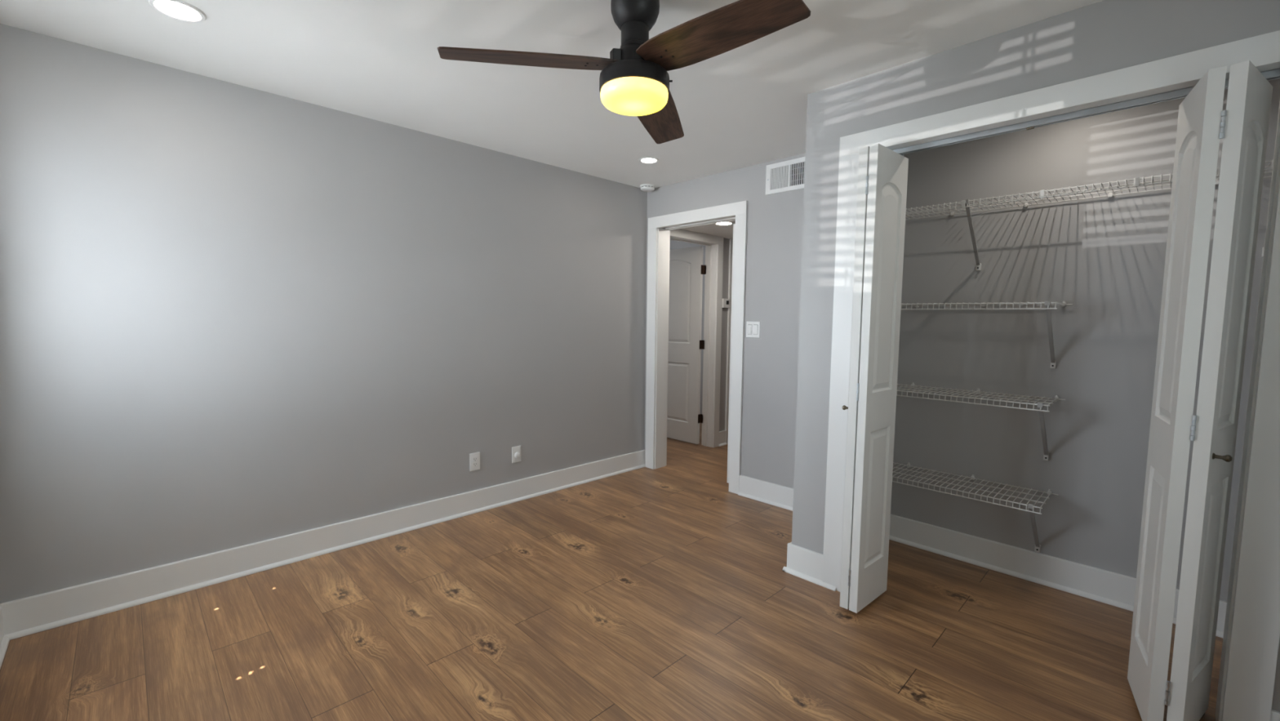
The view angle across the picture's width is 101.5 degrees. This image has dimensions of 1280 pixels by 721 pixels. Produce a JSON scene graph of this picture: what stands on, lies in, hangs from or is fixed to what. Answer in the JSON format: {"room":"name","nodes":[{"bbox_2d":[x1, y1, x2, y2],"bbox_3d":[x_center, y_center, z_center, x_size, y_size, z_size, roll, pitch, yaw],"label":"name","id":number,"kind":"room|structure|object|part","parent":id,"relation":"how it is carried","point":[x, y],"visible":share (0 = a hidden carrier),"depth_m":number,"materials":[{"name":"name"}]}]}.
{"room":"empty bedroom","nodes":[
{"label":"empty bedroom","id":0,"kind":"room"},
{"bbox_2d":[0,23,733,603],"bbox_3d":[-0.422,-0.230,4.108,6.392,2.360,0.134,-4,6,-45],"label":"wall","id":1,"kind":"structure","parent":0,"point":[232,315],"depth_m":2.59,"materials":[{"name":"grey paint"}]},
{"bbox_2d":[0,449,644,639],"bbox_3d":[-1.229,0.938,3.297,3.592,0.144,0.030,-4,6,-45],"label":"baseboard","id":2,"kind":"structure","parent":1,"relation":"attached to","point":[30,615],"depth_m":2.64,"materials":[{"name":"white paint"}]},
{"bbox_2d":[469,452,479,471],"bbox_3d":[-1.084,0.664,3.431,0.072,0.117,0.009,-4,6,-45],"label":"wall outlet","id":3,"kind":"object","parent":1,"relation":"attached to","point":[474,458],"visible":1,"depth_m":3.43,"materials":[{"name":"white plastic"}]},
{"bbox_2d":[472,456,477,466],"bbox_3d":[-1.082,0.664,3.429,0.033,0.067,0.002,-4,6,-45],"label":"receptacle","id":4,"kind":"object","parent":3,"relation":"attached to","point":[474,458],"depth_m":3.43,"materials":[{"name":"white plastic"}]},
{"bbox_2d":[511,445,520,462],"bbox_3d":[-0.857,0.655,3.646,0.072,0.113,0.023,-4,6,-45],"label":"cable plate","id":5,"kind":"object","parent":1,"relation":"attached to","point":[516,451],"visible":1,"depth_m":3.64,"materials":[{"name":"white plastic"}]},
{"bbox_2d":[670,228,723,447],"bbox_3d":[0.428,-0.152,4.947,0.927,2.087,0.152,-4,6,-45],"label":"trim","id":6,"kind":"structure","parent":1,"relation":"attached to","point":[713,244],"depth_m":5.19,"materials":[{"name":"white paint"}]},
{"bbox_2d":[718,430,726,446],"bbox_3d":[0.842,0.795,5.341,0.121,0.144,0.030,-4,6,-45],"label":"baseboard","id":7,"kind":"structure","parent":1,"relation":"attached to","point":[722,433],"depth_m":5.34,"materials":[{"name":"white paint"}]},
{"bbox_2d":[721,298,729,307],"bbox_3d":[0.856,-0.573,5.232,0.104,0.090,0.028,-4,6,-45],"label":"thermostat","id":8,"kind":"object","parent":1,"relation":"attached to","point":[726,302],"visible":1,"depth_m":5.22,"materials":[{"name":"white plastic"}]},
{"bbox_2d":[724,239,733,444],"bbox_3d":[1.233,-0.197,5.647,0.962,2.082,0.018,-4,6,-45],"label":"trim","id":9,"kind":"structure","parent":1,"relation":"attached to","point":[731,245],"depth_m":5.31,"materials":[{"name":"white paint"}]},
{"bbox_2d":[0,0,1103,187],"bbox_3d":[0.090,-1.269,1.757,3.922,0.100,4.040,-4,6,-45],"label":"ceiling","id":10,"kind":"structure","parent":0,"point":[744,105],"depth_m":2.16,"materials":[{"name":"paint"}]},
{"bbox_2d":[147,0,206,22],"bbox_3d":[-1.638,-1.242,1.853,0.156,0.006,0.156,-4,6,-45],"label":"recessed light","id":11,"kind":"object","parent":10,"relation":"in","point":[180,10],"visible":1,"depth_m":1.85,"materials":[{"name":"white plastic"}]},
{"bbox_2d":[155,0,199,19],"bbox_3d":[-1.638,-1.243,1.853,0.120,0.003,0.120,-4,6,-45],"label":"diffuser","id":12,"kind":"object","parent":11,"relation":"attached to","point":[176,9],"depth_m":1.85,"materials":[{"name":"white plastic"}]},
{"bbox_2d":[437,0,810,143],"bbox_3d":[0.069,-1.019,1.624,1.096,0.376,0.960,-4,6,-45],"label":"ceiling fan","id":13,"kind":"object","parent":10,"relation":"hanging from","point":[634,81],"visible":1,"depth_m":1.62,"materials":[{"name":"brown wood"}]},
{"bbox_3d":[-0.340,-0.940,1.632,0.543,0.006,0.153,-5,18,-15],"label":"blade","id":14,"kind":"part","parent":13,"relation":"part of","materials":[{"name":"brown wood"}]},
{"bbox_3d":[-0.019,-0.863,1.727,0.223,0.046,0.223,-4,6,-45],"label":"lamp shade","id":15,"kind":"part","parent":13,"relation":"part of","materials":[{"name":"beige glass"}]},
{"bbox_3d":[0.067,-0.969,2.042,0.153,0.006,0.543,-11,-2,14],"label":"blade","id":16,"kind":"part","parent":13,"relation":"part of","materials":[{"name":"brown wood"}]},
{"bbox_3d":[0.210,-0.922,1.478,0.153,0.006,0.543,13,-1,-44],"label":"blade","id":17,"kind":"part","parent":13,"relation":"part of","materials":[{"name":"brown wood"}]},
{"bbox_2d":[640,183,654,191],"bbox_3d":[0.060,-1.400,4.247,0.124,0.040,0.124,-4,6,-45],"label":"smoke detector","id":18,"kind":"object","parent":10,"relation":"attached to","point":[645,187],"visible":1,"depth_m":4.21,"materials":[{"name":"white plastic"}]},
{"bbox_2d":[639,156,658,163],"bbox_3d":[0.061,-1.361,3.556,0.136,0.006,0.136,-4,6,-45],"label":"recessed light","id":19,"kind":"object","parent":10,"relation":"in","point":[646,159],"visible":1,"depth_m":3.55,"materials":[{"name":"white plastic"}]},
{"bbox_2d":[641,158,656,162],"bbox_3d":[0.061,-1.362,3.556,0.100,0.003,0.100,-4,6,-45],"label":"diffuser","id":20,"kind":"object","parent":19,"relation":"attached to","point":[643,160],"depth_m":3.55,"materials":[{"name":"white plastic"}]},
{"bbox_2d":[0,422,1222,720],"bbox_3d":[0.292,1.000,3.634,6.462,0.001,6.100,-4,6,-45],"label":"floor","id":21,"kind":"structure","parent":0,"point":[645,593],"depth_m":2.11,"materials":[{"name":"brown wood"}]},
{"bbox_2d":[680,220,735,239],"bbox_3d":[1.826,-1.198,4.629,2.570,0.080,2.434,-4,6,-45],"label":"ceiling","id":22,"kind":"structure","parent":0,"point":[724,231],"depth_m":4.71,"materials":[{"name":"paint"}]},
{"bbox_2d":[715,221,733,225],"bbox_3d":[0.702,-1.146,4.368,0.156,0.006,0.156,-4,6,-45],"label":"recessed light","id":23,"kind":"object","parent":22,"relation":"in","point":[727,223],"visible":0.72,"depth_m":4.37,"materials":[{"name":"white plastic"}]},
{"bbox_2d":[716,222,731,224],"bbox_3d":[0.702,-1.147,4.368,0.120,0.003,0.120,-4,6,-45],"label":"diffuser","id":24,"kind":"object","parent":23,"relation":"attached to","point":[722,223],"depth_m":4.36,"materials":[{"name":"white plastic"}]},
{"bbox_2d":[791,87,831,551],"bbox_3d":[1.115,-0.111,2.834,0.807,2.360,0.115,-4,6,-45],"label":"wall","id":25,"kind":"structure","parent":0,"point":[818,102],"depth_m":2.54,"materials":[{"name":"grey paint"}]},
{"bbox_2d":[782,542,835,591],"bbox_3d":[1.129,0.998,2.875,0.837,0.144,0.280,-4,6,-45],"label":"baseboard","id":26,"kind":"structure","parent":25,"relation":"attached to","point":[806,564],"depth_m":2.61,"materials":[{"name":"white paint"}]},
{"bbox_2d":[644,78,1279,601],"bbox_3d":[1.361,-0.248,4.575,2.000,2.360,6.110,-4,6,-45],"label":"wall","id":27,"kind":"structure","parent":0,"point":[1104,257],"depth_m":2.61,"materials":[{"name":"grey paint"}]},
{"bbox_2d":[666,245,706,444],"bbox_3d":[0.356,-0.164,5.525,0.047,1.993,0.797,-4,6,-45],"label":"door","id":28,"kind":"structure","parent":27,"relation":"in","point":[686,268],"depth_m":5.38,"materials":[{"name":"white wood"}]},
{"bbox_2d":[644,200,747,493],"bbox_3d":[0.446,-0.106,4.179,0.168,2.121,1.002,-4,6,-45],"label":"trim","id":29,"kind":"structure","parent":27,"relation":"attached to","point":[659,238],"depth_m":4.34,"materials":[{"name":"white paint"}]},
{"bbox_2d":[726,223,735,483],"bbox_3d":[0.953,-0.036,3.671,0.035,1.997,0.756,-4,6,-45],"label":"door","id":30,"kind":"structure","parent":27,"relation":"in","point":[734,224],"depth_m":3.92,"materials":[{"name":"white wood"}]},
{"bbox_2d":[746,321,759,337],"bbox_3d":[0.801,-0.220,3.711,0.011,0.114,0.112,-4,6,-45],"label":"light switch","id":31,"kind":"object","parent":27,"relation":"attached to","point":[753,328],"visible":1,"depth_m":3.71,"materials":[{"name":"white plastic"}]},
{"bbox_2d":[737,474,793,511],"bbox_3d":[1.034,0.943,3.542,0.030,0.144,0.864,-4,6,-45],"label":"baseboard","id":32,"kind":"structure","parent":27,"relation":"attached to","point":[782,496],"depth_m":3.68,"materials":[{"name":"white paint"}]},
{"bbox_2d":[765,156,804,195],"bbox_3d":[0.988,-1.222,3.453,0.009,0.197,0.355,-4,6,-45],"label":"air vent","id":33,"kind":"object","parent":27,"relation":"in","point":[789,175],"visible":0.87,"depth_m":3.47,"materials":[{"name":"white plastic"}]},
{"bbox_2d":[892,462,1057,552],"bbox_3d":[1.622,0.773,2.738,0.306,0.322,0.845,-4,6,-45],"label":"wire shelf","id":34,"kind":"object","parent":27,"relation":"attached to","point":[1037,547],"visible":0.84,"depth_m":2.59,"materials":[{"name":"white metal"}]},
{"bbox_2d":[896,382,1065,460],"bbox_3d":[1.627,0.310,2.701,0.306,0.322,0.845,-4,6,-45],"label":"wire shelf","id":35,"kind":"object","parent":27,"relation":"attached to","point":[1040,404],"visible":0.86,"depth_m":2.54,"materials":[{"name":"white metal"}]},
{"bbox_2d":[901,300,1072,368],"bbox_3d":[1.632,-0.139,2.664,0.306,0.322,0.845,-4,6,-45],"label":"wire shelf","id":36,"kind":"object","parent":27,"relation":"attached to","point":[1053,362],"visible":0.91,"depth_m":2.46,"materials":[{"name":"white metal"}]},
{"bbox_2d":[888,514,1226,637],"bbox_3d":[2.052,1.037,2.518,0.030,0.144,1.799,-4,6,-45],"label":"baseboard","id":37,"kind":"structure","parent":27,"relation":"attached to","point":[1108,587],"depth_m":2.62,"materials":[{"name":"white paint"}]},
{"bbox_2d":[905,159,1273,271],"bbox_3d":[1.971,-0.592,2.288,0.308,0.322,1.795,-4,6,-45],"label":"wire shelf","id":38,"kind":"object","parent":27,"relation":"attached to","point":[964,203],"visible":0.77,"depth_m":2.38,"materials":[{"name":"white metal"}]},
{"bbox_2d":[813,0,1279,711],"bbox_3d":[1.542,-0.032,1.913,0.115,2.360,1.799,-4,6,-45],"label":"wall","id":39,"kind":"structure","parent":0,"point":[1105,36],"depth_m":1.92,"materials":[{"name":"grey paint"}]},
{"bbox_2d":[822,30,1279,720],"bbox_3d":[1.436,0.082,2.015,0.134,2.116,1.396,-4,6,-45],"label":"trim","id":40,"kind":"structure","parent":39,"relation":"attached to","point":[1251,630],"depth_m":1.60,"materials":[{"name":"white paint"}]},
{"bbox_2d":[893,68,1279,155],"bbox_3d":[1.458,-0.877,1.950,0.028,0.026,1.202,-4,6,-45],"label":"door track","id":41,"kind":"object","parent":39,"relation":"attached to","point":[1273,74],"visible":0.84,"depth_m":1.87,"materials":[{"name":"silver metal"}]},
{"bbox_2d":[839,143,908,613],"bbox_3d":[1.020,0.098,2.325,0.305,2.025,0.117,-3,6,-41],"label":"bifold door","id":42,"kind":"structure","parent":41,"relation":"hanging from","point":[882,175],"depth_m":2.25,"materials":[{"name":"white wood"}]},
{"bbox_3d":[0.904,0.207,2.285,0.038,0.021,0.021,5,6,42],"label":"knob","id":43,"kind":"part","parent":42,"relation":"part of","materials":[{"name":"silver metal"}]},
{"bbox_3d":[1.009,0.099,2.337,0.035,1.977,0.298,5,6,42],"label":"door panel","id":44,"kind":"part","parent":42,"relation":"part of","materials":[{"name":"white wood"}]},
{"bbox_2d":[1127,60,1272,720],"bbox_3d":[1.720,0.162,1.619,0.302,2.025,0.197,-4,6,-45],"label":"bifold door","id":45,"kind":"structure","parent":41,"relation":"hanging from","point":[1242,127],"depth_m":1.56,"materials":[{"name":"white wood"}]},
{"bbox_3d":[1.684,0.161,1.658,0.035,1.977,0.298,4,6,35],"label":"door panel","id":46,"kind":"part","parent":45,"relation":"part of","materials":[{"name":"white wood"}]},
{"bbox_3d":[1.675,0.279,1.502,0.021,0.021,0.038,-2,5,-32],"label":"knob","id":47,"kind":"part","parent":45,"relation":"part of","materials":[{"name":"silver metal"}]},
{"bbox_2d":[1270,709,1279,720],"bbox_3d":[1.991,1.123,1.435,0.030,0.144,0.340,-4,6,-45],"label":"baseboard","id":48,"kind":"structure","parent":39,"relation":"attached to","point":[1275,715],"depth_m":1.55,"materials":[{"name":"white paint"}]},
{"bbox_3d":[-1.246,0.048,0.550,0.200,2.360,3.780,-4,6,-45],"label":"wall","id":49,"kind":"structure","parent":0,"visible":0},
{"bbox_2d":[0,604,9,668],"bbox_3d":[-1.177,1.147,0.720,0.030,0.144,3.780,-4,6,-45],"label":"baseboard","id":50,"kind":"structure","parent":49,"relation":"attached to","point":[4,640],"depth_m":2.01,"materials":[{"name":"white paint"}]}
]}

